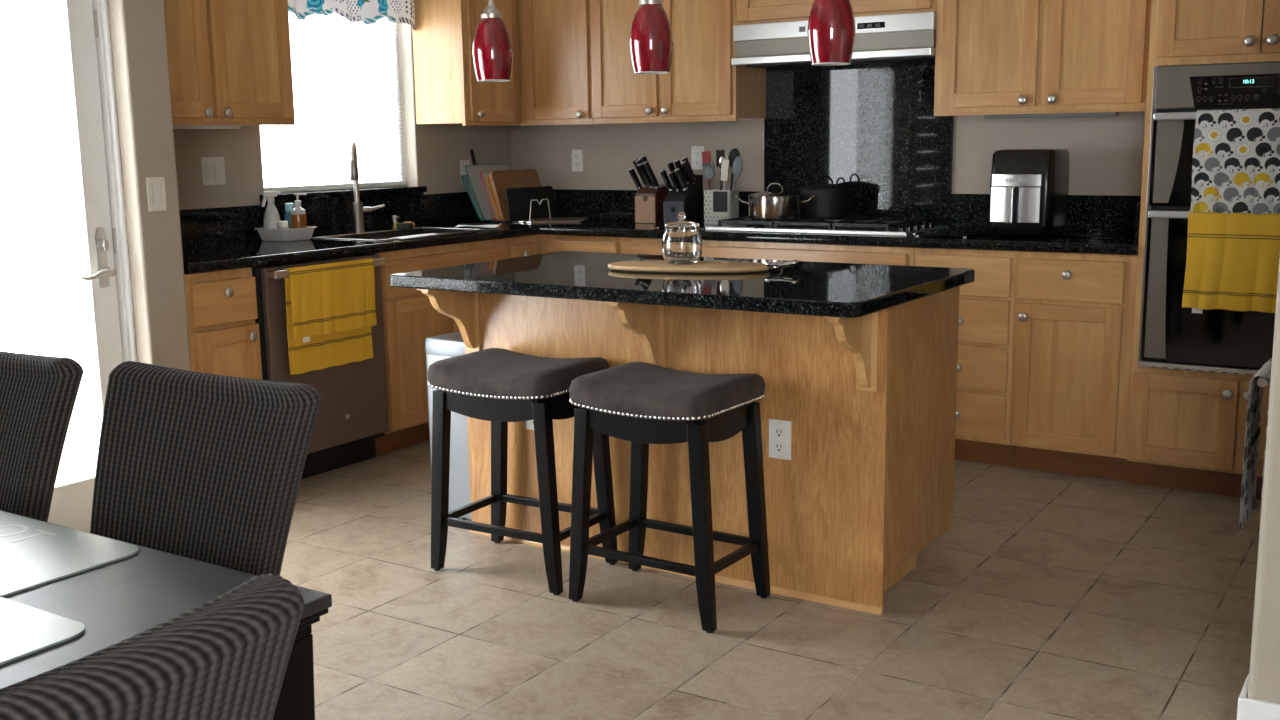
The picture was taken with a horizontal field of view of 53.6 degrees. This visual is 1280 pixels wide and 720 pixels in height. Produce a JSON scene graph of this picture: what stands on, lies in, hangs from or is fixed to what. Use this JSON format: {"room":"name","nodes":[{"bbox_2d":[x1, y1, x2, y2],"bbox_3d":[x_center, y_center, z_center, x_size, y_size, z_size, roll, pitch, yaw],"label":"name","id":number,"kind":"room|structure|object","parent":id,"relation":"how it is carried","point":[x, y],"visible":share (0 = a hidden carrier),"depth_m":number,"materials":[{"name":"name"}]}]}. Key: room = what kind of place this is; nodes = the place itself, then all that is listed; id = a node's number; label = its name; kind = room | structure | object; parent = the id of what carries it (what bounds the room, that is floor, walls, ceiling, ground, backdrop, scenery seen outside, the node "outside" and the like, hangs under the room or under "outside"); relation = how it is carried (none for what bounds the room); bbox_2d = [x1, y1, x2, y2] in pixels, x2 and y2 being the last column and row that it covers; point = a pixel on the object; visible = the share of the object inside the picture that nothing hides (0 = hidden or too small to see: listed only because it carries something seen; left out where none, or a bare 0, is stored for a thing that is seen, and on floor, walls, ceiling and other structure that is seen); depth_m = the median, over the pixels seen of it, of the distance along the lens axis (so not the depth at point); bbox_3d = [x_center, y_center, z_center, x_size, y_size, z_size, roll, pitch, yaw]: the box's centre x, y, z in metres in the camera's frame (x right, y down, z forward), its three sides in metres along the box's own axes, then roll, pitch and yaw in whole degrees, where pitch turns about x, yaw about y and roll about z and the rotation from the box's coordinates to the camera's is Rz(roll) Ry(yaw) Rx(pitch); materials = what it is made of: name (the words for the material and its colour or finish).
{"room":"kitchen","nodes":[
{"label":"kitchen","id":0,"kind":"room"},
{"bbox_2d":[0,0,191,481],"bbox_3d":[-3.288,-0.376,2.606,0.790,2.620,4.925,6,12,32],"label":"wall","id":1,"kind":"structure","parent":0,"point":[33,124],"depth_m":4.51,"materials":[{"name":"beige paint"}]},
{"bbox_2d":[47,0,122,532],"bbox_3d":[-2.219,-0.285,3.769,0.115,1.988,1.499,6,12,32],"label":"door","id":2,"kind":"structure","parent":1,"relation":"in","point":[72,499],"depth_m":4.31,"materials":[{"name":"white paint"}]},
{"bbox_2d":[92,0,136,361],"bbox_3d":[-2.234,-0.310,3.769,0.105,2.060,1.540,6,12,32],"label":"trim","id":3,"kind":"structure","parent":1,"relation":"attached to","point":[103,42],"depth_m":4.34,"materials":[{"name":"white paint"}]},
{"bbox_2d":[146,177,166,211],"bbox_3d":[-1.668,-0.572,4.369,0.010,0.116,0.072,6,12,32],"label":"dimmer switch","id":4,"kind":"object","parent":1,"relation":"attached to","point":[156,194],"visible":1,"depth_m":4.36,"materials":[{"name":"white plastic"}]},
{"bbox_2d":[179,205,263,246],"bbox_3d":[-1.902,-0.537,5.192,0.019,0.152,0.895,6,12,32],"label":"backsplash","id":5,"kind":"structure","parent":1,"relation":"attached to","point":[220,225],"depth_m":5.36,"materials":[{"name":"black stone"}]},
{"bbox_2d":[173,22,511,209],"bbox_3d":[-1.497,-0.978,5.918,0.150,2.620,2.675,6,12,32],"label":"wall","id":6,"kind":"structure","parent":0,"point":[432,153],"depth_m":6.30,"materials":[{"name":"beige paint"}]},
{"bbox_2d":[201,157,225,184],"bbox_3d":[-1.795,-0.795,5.330,0.010,0.116,0.116,6,12,32],"label":"double switch","id":7,"kind":"object","parent":6,"relation":"attached to","point":[213,168],"visible":1,"depth_m":5.33,"materials":[{"name":"white plastic"}]},
{"bbox_2d":[163,0,294,124],"bbox_3d":[-1.780,-1.295,4.935,0.370,0.750,0.832,6,12,32],"label":"upper cabinet","id":8,"kind":"object","parent":6,"relation":"attached to","point":[229,61],"visible":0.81,"depth_m":4.96,"materials":[{"name":"brown wood"}]},
{"bbox_2d":[173,125,240,128],"bbox_3d":[-1.730,-0.926,5.001,0.050,0.026,0.340,6,12,32],"label":"light","id":9,"kind":"object","parent":8,"relation":"attached to","point":[174,126],"visible":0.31,"depth_m":4.99,"materials":[{"name":"white plastic"}]},
{"bbox_2d":[260,12,405,191],"bbox_3d":[-1.462,-1.329,5.927,0.028,1.052,0.962,6,12,32],"label":"window","id":10,"kind":"structure","parent":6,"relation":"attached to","point":[345,73],"depth_m":6.00,"materials":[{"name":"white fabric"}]},
{"bbox_2d":[260,192,424,234],"bbox_3d":[-1.378,-0.689,5.987,0.021,0.164,1.032,6,12,32],"label":"backsplash","id":11,"kind":"structure","parent":6,"relation":"attached to","point":[330,215],"depth_m":6.03,"materials":[{"name":"black stone"}]},
{"bbox_2d":[259,186,426,201],"bbox_3d":[-1.408,-0.789,5.989,0.135,0.030,1.030,6,12,32],"label":"window sill","id":12,"kind":"structure","parent":6,"relation":"attached to","point":[287,196],"depth_m":5.94,"materials":[{"name":"black stone"}]},
{"bbox_2d":[288,0,414,30],"bbox_3d":[-1.376,-1.720,5.800,0.036,0.348,1.005,6,12,32],"label":"floral valance","id":13,"kind":"object","parent":6,"relation":"attached to","point":[368,12],"visible":0.89,"depth_m":5.92,"materials":[{"name":"fabric"}]},
{"bbox_2d":[424,192,479,224],"bbox_3d":[-0.897,-0.818,6.723,0.019,0.152,0.742,6,12,32],"label":"backsplash","id":14,"kind":"structure","parent":6,"relation":"attached to","point":[456,206],"depth_m":6.56,"materials":[{"name":"black stone"}]},
{"bbox_2d":[412,0,520,125],"bbox_3d":[-0.850,-1.555,6.352,0.370,0.750,0.434,6,12,32],"label":"upper cabinet","id":15,"kind":"object","parent":6,"relation":"attached to","point":[448,90],"visible":0.96,"depth_m":6.21,"materials":[{"name":"brown wood"}]},
{"bbox_2d":[280,440,1261,719],"bbox_3d":[-0.145,0.992,2.414,6.800,0.100,7.800,6,12,32],"label":"floor","id":16,"kind":"structure","parent":0,"point":[1047,595],"depth_m":3.56,"materials":[{"name":"tile"}]},
{"bbox_2d":[0,351,83,521],"bbox_3d":[-1.340,0.496,2.248,0.486,0.972,0.600,6,12,32],"label":"dining chair","id":17,"kind":"object","parent":16,"relation":"on","point":[38,394],"visible":0.67,"depth_m":2.25,"materials":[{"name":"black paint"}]},
{"bbox_2d":[0,573,303,719],"bbox_3d":[-0.647,0.678,1.141,0.600,0.972,0.486,6,12,32],"label":"dining chair","id":18,"kind":"object","parent":16,"relation":"on","point":[226,657],"visible":1,"depth_m":1.00,"materials":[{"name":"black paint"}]},
{"bbox_2d":[0,510,331,719],"bbox_3d":[-1.302,0.698,1.690,1.485,0.760,1.038,6,12,32],"label":"dining table","id":19,"kind":"object","parent":16,"relation":"on","point":[115,602],"visible":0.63,"depth_m":1.65,"materials":[{"name":"black paint"}]},
{"bbox_2d":[0,597,84,664],"bbox_3d":[-0.904,0.348,1.444,0.300,0.003,0.430,6,12,32],"label":"place mat","id":20,"kind":"object","parent":19,"relation":"on","point":[25,630],"visible":1,"depth_m":1.54,"materials":[{"name":"plastic"}]},
{"bbox_2d":[0,511,138,596],"bbox_3d":[-0.974,0.280,1.837,0.430,0.003,0.290,6,12,32],"label":"place mat","id":21,"kind":"object","parent":19,"relation":"on","point":[33,553],"visible":1,"depth_m":1.83,"materials":[{"name":"plastic"}]},
{"bbox_2d":[90,361,321,575],"bbox_3d":[-0.842,0.537,1.971,0.486,0.972,0.600,6,12,32],"label":"dining chair","id":22,"kind":"object","parent":16,"relation":"on","point":[204,467],"visible":0.48,"depth_m":2.05,"materials":[{"name":"black fabric"}]},
{"bbox_2d":[184,267,261,379],"bbox_3d":[-1.764,0.088,4.862,0.632,0.889,0.310,6,12,32],"label":"base cabinet","id":23,"kind":"object","parent":16,"relation":"on","point":[224,338],"visible":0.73,"depth_m":4.67,"materials":[{"name":"brown wood"}]},
{"bbox_2d":[179,189,1140,274],"bbox_3d":[0.015,-0.520,5.012,3.434,0.204,2.671,6,12,32],"label":"countertop","id":24,"kind":"structure","parent":23,"relation":"on","point":[220,238],"depth_m":5.45,"materials":[{"name":"black stone"}]},
{"bbox_2d":[254,226,316,241],"bbox_3d":[-1.539,-0.549,5.507,0.200,0.055,0.190,6,12,32],"label":"soap tray","id":25,"kind":"object","parent":24,"relation":"on","point":[296,234],"visible":0.88,"depth_m":5.45,"materials":[{"name":"white ceramic"}]},
{"bbox_2d":[261,191,280,228],"bbox_3d":[-1.596,-0.630,5.489,0.072,0.200,0.075,6,12,32],"label":"spray bottle","id":26,"kind":"object","parent":25,"relation":"in","point":[271,216],"visible":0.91,"depth_m":5.46,"materials":[{"name":"grey plastic"}]},
{"bbox_2d":[285,203,293,228],"bbox_3d":[-1.535,-0.616,5.559,0.048,0.146,0.048,6,12,32],"label":"bottle","id":27,"kind":"object","parent":25,"relation":"in","point":[288,206],"visible":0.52,"depth_m":5.54,"materials":[{"name":"teal plastic"}]},
{"bbox_2d":[291,193,306,228],"bbox_3d":[-1.481,-0.629,5.497,0.070,0.192,0.066,6,12,32],"label":"soap bottle","id":28,"kind":"object","parent":25,"relation":"in","point":[298,214],"visible":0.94,"depth_m":5.48,"materials":[{"name":"orange"}]},
{"bbox_2d":[349,141,384,232],"bbox_3d":[-1.298,-0.807,5.902,0.121,0.423,0.186,6,12,32],"label":"faucet","id":29,"kind":"object","parent":24,"relation":"on","point":[357,209],"visible":1,"depth_m":5.91,"materials":[{"name":"silver metal"}]},
{"bbox_2d":[312,227,483,240],"bbox_3d":[-1.093,-0.481,5.814,0.394,0.204,0.712,6,12,32],"label":"sink","id":30,"kind":"object","parent":24,"relation":"in","point":[387,234],"visible":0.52,"depth_m":5.98,"materials":[{"name":"silver metal"}]},
{"bbox_2d":[461,175,484,220],"bbox_3d":[-0.777,-0.865,6.695,0.132,0.235,0.367,6,12,32],"label":"cutting board","id":31,"kind":"object","parent":24,"relation":"on","point":[465,179],"visible":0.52,"depth_m":6.56,"materials":[{"name":"teal plastic"}]},
{"bbox_2d":[465,164,510,220],"bbox_3d":[-0.757,-0.890,6.689,0.125,0.285,0.367,6,12,32],"label":"cutting board","id":32,"kind":"object","parent":24,"relation":"on","point":[473,171],"visible":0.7,"depth_m":6.58,"materials":[{"name":"grey plastic"}]},
{"bbox_2d":[485,199,550,222],"bbox_3d":[-0.615,-0.785,6.612,0.304,0.114,0.255,6,12,32],"label":"rack","id":33,"kind":"object","parent":24,"relation":"on","point":[536,199],"visible":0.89,"depth_m":6.53,"materials":[{"name":"silver metal"}]},
{"bbox_2d":[480,171,500,220],"bbox_3d":[-0.698,-0.867,6.643,0.097,0.253,0.327,6,12,32],"label":"cutting board","id":34,"kind":"object","parent":33,"relation":"in","point":[483,174],"visible":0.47,"depth_m":6.52,"materials":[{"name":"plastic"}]},
{"bbox_2d":[489,169,540,220],"bbox_3d":[-0.633,-0.867,6.637,0.094,0.256,0.385,6,12,32],"label":"cutting board","id":35,"kind":"object","parent":33,"relation":"in","point":[501,180],"visible":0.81,"depth_m":6.55,"materials":[{"name":"brown wood"}]},
{"bbox_2d":[505,186,556,220],"bbox_3d":[-0.568,-0.821,6.620,0.038,0.164,0.395,6,12,32],"label":"cutting board","id":36,"kind":"object","parent":33,"relation":"in","point":[518,200],"visible":0.99,"depth_m":6.60,"materials":[{"name":"black plastic"}]},
{"bbox_2d":[523,217,587,222],"bbox_3d":[-0.436,-0.731,6.602,0.300,0.008,0.330,0,10,4],"label":"wooden trivet","id":37,"kind":"object","parent":24,"relation":"on","point":[553,219],"visible":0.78,"depth_m":6.51,"materials":[{"name":"brown wood"}]},
{"bbox_2d":[635,185,668,223],"bbox_3d":[0.069,-0.781,6.335,0.117,0.185,0.168,6,12,32],"label":"knife block","id":38,"kind":"object","parent":24,"relation":"on","point":[648,201],"visible":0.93,"depth_m":6.27,"materials":[{"name":"brown wood"}]},
{"bbox_2d":[638,163,652,187],"bbox_3d":[0.028,-0.913,6.271,0.079,0.128,0.031,-2,10,-4],"label":"kitchen knife","id":39,"kind":"object","parent":38,"relation":"in","point":[640,166],"visible":1,"depth_m":6.26,"materials":[{"name":"black plastic"}]},
{"bbox_2d":[643,161,659,187],"bbox_3d":[0.055,-0.915,6.251,0.084,0.137,0.031,-1,10,-4],"label":"kitchen knife","id":40,"kind":"object","parent":38,"relation":"in","point":[646,165],"visible":1,"depth_m":6.24,"materials":[{"name":"black plastic"}]},
{"bbox_2d":[663,175,702,223],"bbox_3d":[0.213,-0.793,6.250,0.118,0.233,0.190,6,12,32],"label":"knife block","id":41,"kind":"object","parent":24,"relation":"on","point":[689,201],"visible":0.72,"depth_m":6.21,"materials":[{"name":"black wood"}]},
{"bbox_2d":[660,169,672,190],"bbox_3d":[0.131,-0.884,6.231,0.067,0.111,0.030,-2,10,-4],"label":"kitchen knife","id":42,"kind":"object","parent":41,"relation":"in","point":[663,173],"visible":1,"depth_m":6.22,"materials":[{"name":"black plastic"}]},
{"bbox_2d":[675,168,687,190],"bbox_3d":[0.202,-0.884,6.197,0.067,0.111,0.030,-2,10,-4],"label":"kitchen knife","id":43,"kind":"object","parent":41,"relation":"in","point":[678,172],"visible":1,"depth_m":6.19,"materials":[{"name":"black plastic"}]},
{"bbox_2d":[681,161,694,184],"bbox_3d":[0.237,-0.918,6.214,0.071,0.120,0.031,-2,10,-4],"label":"kitchen knife","id":44,"kind":"object","parent":41,"relation":"in","point":[684,164],"visible":1,"depth_m":6.21,"materials":[{"name":"black plastic"}]},
{"bbox_2d":[704,189,738,224],"bbox_3d":[0.394,-0.742,6.138,0.148,0.164,0.114,6,12,32],"label":"utensil holder","id":45,"kind":"object","parent":24,"relation":"on","point":[719,204],"visible":0.88,"depth_m":6.09,"materials":[{"name":"grey ceramic"}]},
{"bbox_2d":[702,162,715,189],"bbox_3d":[0.340,-0.812,6.119,0.069,0.289,0.045,6,12,32],"label":"server","id":46,"kind":"object","parent":45,"relation":"in","point":[709,172],"visible":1,"depth_m":6.08,"materials":[{"name":"grey plastic"}]},
{"bbox_2d":[720,159,729,189],"bbox_3d":[0.412,-0.813,6.086,0.047,0.300,0.020,6,12,32],"label":"steel turner","id":47,"kind":"object","parent":45,"relation":"in","point":[724,163],"visible":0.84,"depth_m":6.06,"materials":[{"name":"grey metal"}]},
{"bbox_2d":[728,148,739,189],"bbox_3d":[0.449,-0.844,6.110,0.079,0.351,0.016,6,12,36],"label":"ladle","id":48,"kind":"object","parent":45,"relation":"in","point":[734,153],"visible":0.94,"depth_m":6.08,"materials":[{"name":"black plastic"}]},
{"bbox_2d":[732,156,742,199],"bbox_3d":[0.456,-0.817,6.062,0.085,0.315,0.016,6,12,32],"label":"spoon","id":49,"kind":"object","parent":45,"relation":"in","point":[737,167],"visible":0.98,"depth_m":6.03,"materials":[{"name":"grey plastic"}]},
{"bbox_2d":[705,216,947,235],"bbox_3d":[0.836,-0.611,5.698,0.959,0.046,0.511,6,12,32],"label":"gas cooktop","id":50,"kind":"object","parent":24,"relation":"in","point":[850,225],"visible":0.84,"depth_m":5.57,"materials":[{"name":"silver metal"}]},
{"bbox_2d":[735,182,814,219],"bbox_3d":[0.611,-0.722,5.735,0.316,0.164,0.242,7,13,39],"label":"saucepot","id":51,"kind":"object","parent":50,"relation":"on","point":[766,205],"visible":1,"depth_m":5.65,"materials":[{"name":"silver metal"}]},
{"bbox_2d":[787,176,863,217],"bbox_3d":[0.849,-0.751,5.810,0.309,0.190,0.230,-6,11,-30],"label":"saucepot","id":52,"kind":"object","parent":50,"relation":"on","point":[831,200],"visible":0.93,"depth_m":5.72,"materials":[{"name":"black metal"}]},
{"bbox_2d":[912,227,990,237],"bbox_3d":[1.335,-0.538,5.340,0.240,0.011,0.415,6,12,32],"label":"glass cutting board","id":53,"kind":"object","parent":24,"relation":"on","point":[946,231],"visible":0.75,"depth_m":5.29,"materials":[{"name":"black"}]},
{"bbox_2d":[990,149,1068,236],"bbox_3d":[1.574,-0.681,5.143,0.258,0.345,0.337,6,12,32],"label":"air fryer","id":54,"kind":"object","parent":24,"relation":"on","point":[1029,188],"visible":1,"depth_m":5.04,"materials":[{"name":"black plastic"}]},
{"bbox_2d":[990,186,1040,223],"bbox_3d":[1.487,-0.618,5.045,0.197,0.145,0.061,6,12,32],"label":"basket","id":55,"kind":"object","parent":54,"relation":"on","point":[1008,204],"depth_m":5.03,"materials":[{"name":"silver metal"}]},
{"bbox_2d":[1068,213,1134,236],"bbox_3d":[1.913,-0.557,5.130,0.359,0.102,0.118,-4,10,-19],"label":"power cord","id":56,"kind":"object","parent":24,"relation":"on","point":[1127,222],"visible":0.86,"depth_m":5.09,"materials":[{"name":"black plastic"}]},
{"bbox_2d":[252,253,388,478],"bbox_3d":[-1.475,0.019,5.245,0.650,0.885,0.645,6,12,32],"label":"dishwasher","id":57,"kind":"object","parent":16,"relation":"on","point":[353,411],"visible":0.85,"depth_m":5.17,"materials":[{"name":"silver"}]},
{"bbox_2d":[285,258,376,374],"bbox_3d":[-1.218,-0.176,5.026,0.038,0.417,0.449,6,12,32],"label":"towel","id":58,"kind":"object","parent":57,"relation":"hanging from","point":[331,307],"visible":1,"depth_m":5.00,"materials":[{"name":"fabric"}]},
{"bbox_2d":[375,238,506,455],"bbox_3d":[-1.088,-0.101,5.893,0.632,0.889,0.870,6,12,32],"label":"base cabinet","id":59,"kind":"object","parent":16,"relation":"on","point":[409,315],"visible":0.17,"depth_m":5.54,"materials":[{"name":"brown wood"}]},
{"bbox_2d":[424,331,470,520],"bbox_3d":[-0.588,0.231,4.617,0.236,0.658,0.353,6,12,32],"label":"trash can","id":60,"kind":"object","parent":16,"relation":"on","point":[449,345],"visible":0.15,"depth_m":4.49,"materials":[{"name":"white plastic"}]},
{"bbox_2d":[427,348,617,595],"bbox_3d":[-0.372,0.329,3.987,0.493,0.674,0.382,5,11,30],"label":"bar stool","id":61,"kind":"object","parent":16,"relation":"on","point":[499,386],"visible":0.81,"depth_m":3.86,"materials":[{"name":"black wood"}]},
{"bbox_2d":[507,235,537,258],"bbox_3d":[-0.626,-0.170,6.251,0.252,0.889,0.240,6,12,32],"label":"base cabinet","id":62,"kind":"object","parent":16,"relation":"on","point":[521,246],"visible":0.2,"depth_m":6.11,"materials":[{"name":"brown wood"}]},
{"bbox_2d":[538,234,621,253],"bbox_3d":[-0.144,-0.203,6.397,0.495,0.889,0.632,6,12,32],"label":"base cabinet","id":63,"kind":"object","parent":16,"relation":"on","point":[546,243],"visible":0.07,"depth_m":6.09,"materials":[{"name":"brown wood"}]},
{"bbox_2d":[622,237,661,254],"bbox_3d":[0.229,-0.166,6.159,0.390,0.889,0.632,6,12,32],"label":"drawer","id":64,"kind":"object","parent":16,"relation":"on","point":[649,246],"visible":0.03,"depth_m":5.90,"materials":[{"name":"brown wood"}]},
{"bbox_2d":[569,362,770,633],"bbox_3d":[0.083,0.375,3.685,0.493,0.674,0.382,6,12,33],"label":"bar stool","id":65,"kind":"object","parent":16,"relation":"on","point":[643,404],"visible":1,"depth_m":3.58,"materials":[{"name":"black wood"}]},
{"bbox_2d":[390,251,974,614],"bbox_3d":[0.134,0.175,4.097,1.612,0.925,0.957,6,12,32],"label":"kitchen island","id":66,"kind":"object","parent":16,"relation":"on","point":[860,359],"visible":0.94,"depth_m":3.75,"materials":[{"name":"brown wood"}]},
{"bbox_2d":[608,259,798,272],"bbox_3d":[0.198,-0.306,4.054,0.621,0.035,0.240,2,10,16],"label":"serving board","id":67,"kind":"object","parent":66,"relation":"on","point":[658,266],"visible":1,"depth_m":3.98,"materials":[{"name":"brown wood"}]},
{"bbox_2d":[661,212,702,263],"bbox_3d":[0.135,-0.394,4.069,0.133,0.163,0.133,6,12,32],"label":"glass jar","id":68,"kind":"object","parent":67,"relation":"on","point":[681,239],"visible":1,"depth_m":4.02,"materials":[{"name":"clear glass"}]},
{"bbox_2d":[769,419,791,459],"bbox_3d":[0.408,0.232,3.692,0.072,0.116,0.010,6,12,32],"label":"wall outlet","id":69,"kind":"object","parent":66,"relation":"attached to","point":[780,431],"visible":1,"depth_m":3.69,"materials":[{"name":"white plastic"}]},
{"bbox_2d":[774,441,784,452],"bbox_3d":[0.407,0.254,3.694,0.033,0.033,0.004,6,12,32],"label":"socket","id":70,"kind":"object","parent":69,"relation":"attached to","point":[779,446],"depth_m":3.69,"materials":[{"name":"white plastic"}]},
{"bbox_2d":[701,240,913,265],"bbox_3d":[0.834,-0.108,5.773,1.045,0.889,0.632,6,12,32],"label":"base cabinet","id":71,"kind":"object","parent":16,"relation":"on","point":[904,256],"visible":0.02,"depth_m":5.44,"materials":[{"name":"brown wood"}]},
{"bbox_2d":[914,248,1016,466],"bbox_3d":[1.452,-0.048,5.379,0.422,0.889,0.632,6,12,32],"label":"base cabinet","id":72,"kind":"object","parent":16,"relation":"on","point":[986,304],"visible":0.47,"depth_m":5.09,"materials":[{"name":"brown wood"}]},
{"bbox_2d":[1010,251,1137,481],"bbox_3d":[1.821,-0.013,5.143,0.454,0.889,0.632,6,12,32],"label":"base cabinet","id":73,"kind":"object","parent":16,"relation":"on","point":[1075,312],"visible":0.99,"depth_m":4.91,"materials":[{"name":"brown wood"}]},
{"bbox_2d":[1127,0,1279,499],"bbox_3d":[2.318,-0.592,4.693,0.763,2.170,0.662,6,12,32],"label":"tall cabinet","id":74,"kind":"object","parent":16,"relation":"on","point":[1187,429],"visible":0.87,"depth_m":4.62,"materials":[{"name":"brown wood"}]},
{"bbox_2d":[1137,62,1279,375],"bbox_3d":[2.294,-0.526,4.667,0.715,1.094,0.670,6,12,32],"label":"double oven","id":75,"kind":"object","parent":74,"relation":"in","point":[1171,336],"visible":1,"depth_m":4.56,"materials":[{"name":"black"}]},
{"bbox_2d":[1182,209,1279,313],"bbox_3d":[2.079,-0.340,4.446,0.306,0.371,0.049,6,12,32],"label":"towel","id":76,"kind":"object","parent":75,"relation":"hanging from","point":[1232,261],"visible":1,"depth_m":4.43,"materials":[{"name":"fabric"}]},
{"bbox_2d":[1190,108,1279,213],"bbox_3d":[2.078,-0.687,4.383,0.301,0.356,0.046,6,12,32],"label":"tea towel","id":77,"kind":"object","parent":75,"relation":"hanging from","point":[1236,160],"visible":1,"depth_m":4.37,"materials":[{"name":"fabric"}]},
{"bbox_2d":[1257,376,1268,386],"bbox_3d":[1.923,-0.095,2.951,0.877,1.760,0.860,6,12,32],"label":"knob","id":78,"kind":"object","parent":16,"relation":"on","point":[1262,381],"visible":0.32,"depth_m":3.29,"materials":[{"name":"grey metal"}]},
{"bbox_2d":[1239,358,1271,535],"bbox_3d":[1.679,0.232,3.425,0.059,0.434,0.304,6,12,32],"label":"towel","id":79,"kind":"object","parent":78,"relation":"hanging from","point":[1255,397],"visible":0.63,"depth_m":3.40,"materials":[{"name":"fabric"}]},
{"bbox_2d":[510,111,1145,253],"bbox_3d":[1.348,-0.992,5.759,5.100,2.620,0.150,6,12,32],"label":"wall","id":80,"kind":"structure","parent":0,"point":[1106,152],"depth_m":6.19,"materials":[{"name":"beige paint"}]},
{"bbox_2d":[518,0,592,125],"bbox_3d":[-0.356,-1.579,6.449,0.452,0.750,0.370,6,12,32],"label":"upper cabinet","id":81,"kind":"object","parent":80,"relation":"attached to","point":[555,36],"visible":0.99,"depth_m":6.34,"materials":[{"name":"brown wood"}]},
{"bbox_2d":[572,149,582,171],"bbox_3d":[-0.335,-1.064,6.753,0.072,0.116,0.010,6,12,32],"label":"wall outlet","id":82,"kind":"object","parent":80,"relation":"attached to","point":[577,155],"visible":1,"depth_m":6.75,"materials":[{"name":"white plastic"}]},
{"bbox_2d":[553,189,763,220],"bbox_3d":[-0.041,-0.809,6.600,1.550,0.152,0.019,6,12,32],"label":"backsplash","id":83,"kind":"structure","parent":80,"relation":"attached to","point":[594,204],"depth_m":6.69,"materials":[{"name":"black stone"}]},
{"bbox_2d":[590,0,765,123],"bbox_3d":[0.172,-1.528,6.112,0.802,0.750,0.370,6,12,32],"label":"upper cabinet","id":84,"kind":"object","parent":80,"relation":"attached to","point":[701,83],"visible":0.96,"depth_m":5.97,"materials":[{"name":"brown wood"}]},
{"bbox_2d":[691,146,703,169],"bbox_3d":[0.289,-1.014,6.352,0.072,0.116,0.010,6,12,32],"label":"wall outlet","id":85,"kind":"object","parent":80,"relation":"attached to","point":[696,151],"visible":0.88,"depth_m":6.35,"materials":[{"name":"white plastic"}]},
{"bbox_2d":[736,0,936,24],"bbox_3d":[0.913,-1.670,5.618,0.944,0.322,0.340,6,12,32],"label":"upper cabinet","id":86,"kind":"object","parent":80,"relation":"attached to","point":[747,11],"visible":0.54,"depth_m":5.58,"materials":[{"name":"brown wood"}]},
{"bbox_2d":[731,12,935,68],"bbox_3d":[0.908,-1.417,5.648,0.943,0.184,0.362,6,12,32],"label":"range hood","id":87,"kind":"object","parent":86,"relation":"attached to","point":[906,37],"visible":0.75,"depth_m":5.47,"materials":[{"name":"silver metal"}]},
{"bbox_2d":[764,61,953,226],"bbox_3d":[0.998,-1.013,5.880,0.933,0.769,0.021,6,12,32],"label":"backsplash","id":88,"kind":"structure","parent":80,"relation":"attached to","point":[875,128],"depth_m":5.84,"materials":[{"name":"black stone"}]},
{"bbox_2d":[934,0,1150,115],"bbox_3d":[1.687,-1.382,5.146,0.905,0.750,0.370,6,12,32],"label":"upper cabinet","id":89,"kind":"object","parent":80,"relation":"attached to","point":[993,57],"visible":0.99,"depth_m":5.05,"materials":[{"name":"brown wood"}]},
{"bbox_2d":[984,112,1118,118],"bbox_3d":[1.678,-1.006,5.183,0.530,0.026,0.060,6,12,32],"label":"light","id":90,"kind":"object","parent":89,"relation":"attached to","point":[1095,113],"visible":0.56,"depth_m":5.15,"materials":[{"name":"grey"}]},
{"bbox_2d":[950,194,1140,232],"bbox_3d":[1.786,-0.633,5.434,0.929,0.152,0.019,6,12,32],"label":"backsplash","id":91,"kind":"structure","parent":80,"relation":"attached to","point":[1097,213],"depth_m":5.36,"materials":[{"name":"black stone"}]},
{"bbox_2d":[1134,202,1140,243],"bbox_3d":[2.005,-0.550,4.943,0.020,0.152,0.579,6,12,32],"label":"backsplash","id":92,"kind":"structure","parent":80,"relation":"attached to","point":[1137,209],"depth_m":4.70,"materials":[{"name":"black stone"}]},
{"bbox_2d":[1248,257,1279,703],"bbox_3d":[2.304,-0.354,2.015,2.275,2.620,0.135,6,12,32],"label":"wall partition","id":93,"kind":"structure","parent":0,"point":[1264,673],"depth_m":2.71,"materials":[{"name":"beige paint"}]},
{"bbox_2d":[1237,674,1279,719],"bbox_3d":[2.312,0.879,2.228,2.290,0.118,0.151,6,12,32],"label":"baseboard","id":94,"kind":"structure","parent":93,"relation":"attached to","point":[1248,708],"depth_m":2.76,"materials":[{"name":"white paint"}]},
{"bbox_3d":[-0.184,-1.687,1.948,6.800,0.100,7.800,6,12,32],"label":"ceiling","id":95,"kind":"structure","parent":0,"visible":0},
{"bbox_2d":[473,0,512,81],"bbox_3d":[-0.505,-1.480,4.217,0.136,1.076,0.136,-6,11,-28],"label":"pendant light","id":96,"kind":"object","parent":95,"relation":"hanging from","point":[492,44],"visible":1,"depth_m":4.24,"materials":[{"name":"red glass"}]},
{"bbox_2d":[629,0,672,73],"bbox_3d":[0.029,-1.425,3.859,0.136,1.076,0.136,-6,11,-28],"label":"pendant light","id":97,"kind":"object","parent":95,"relation":"hanging from","point":[651,36],"visible":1,"depth_m":3.88,"materials":[{"name":"red glass"}]},
{"bbox_2d":[807,0,855,65],"bbox_3d":[0.539,-1.375,3.527,0.136,1.076,0.136,-6,11,-28],"label":"pendant light","id":98,"kind":"object","parent":95,"relation":"hanging from","point":[831,30],"visible":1,"depth_m":3.56,"materials":[{"name":"red glass"}]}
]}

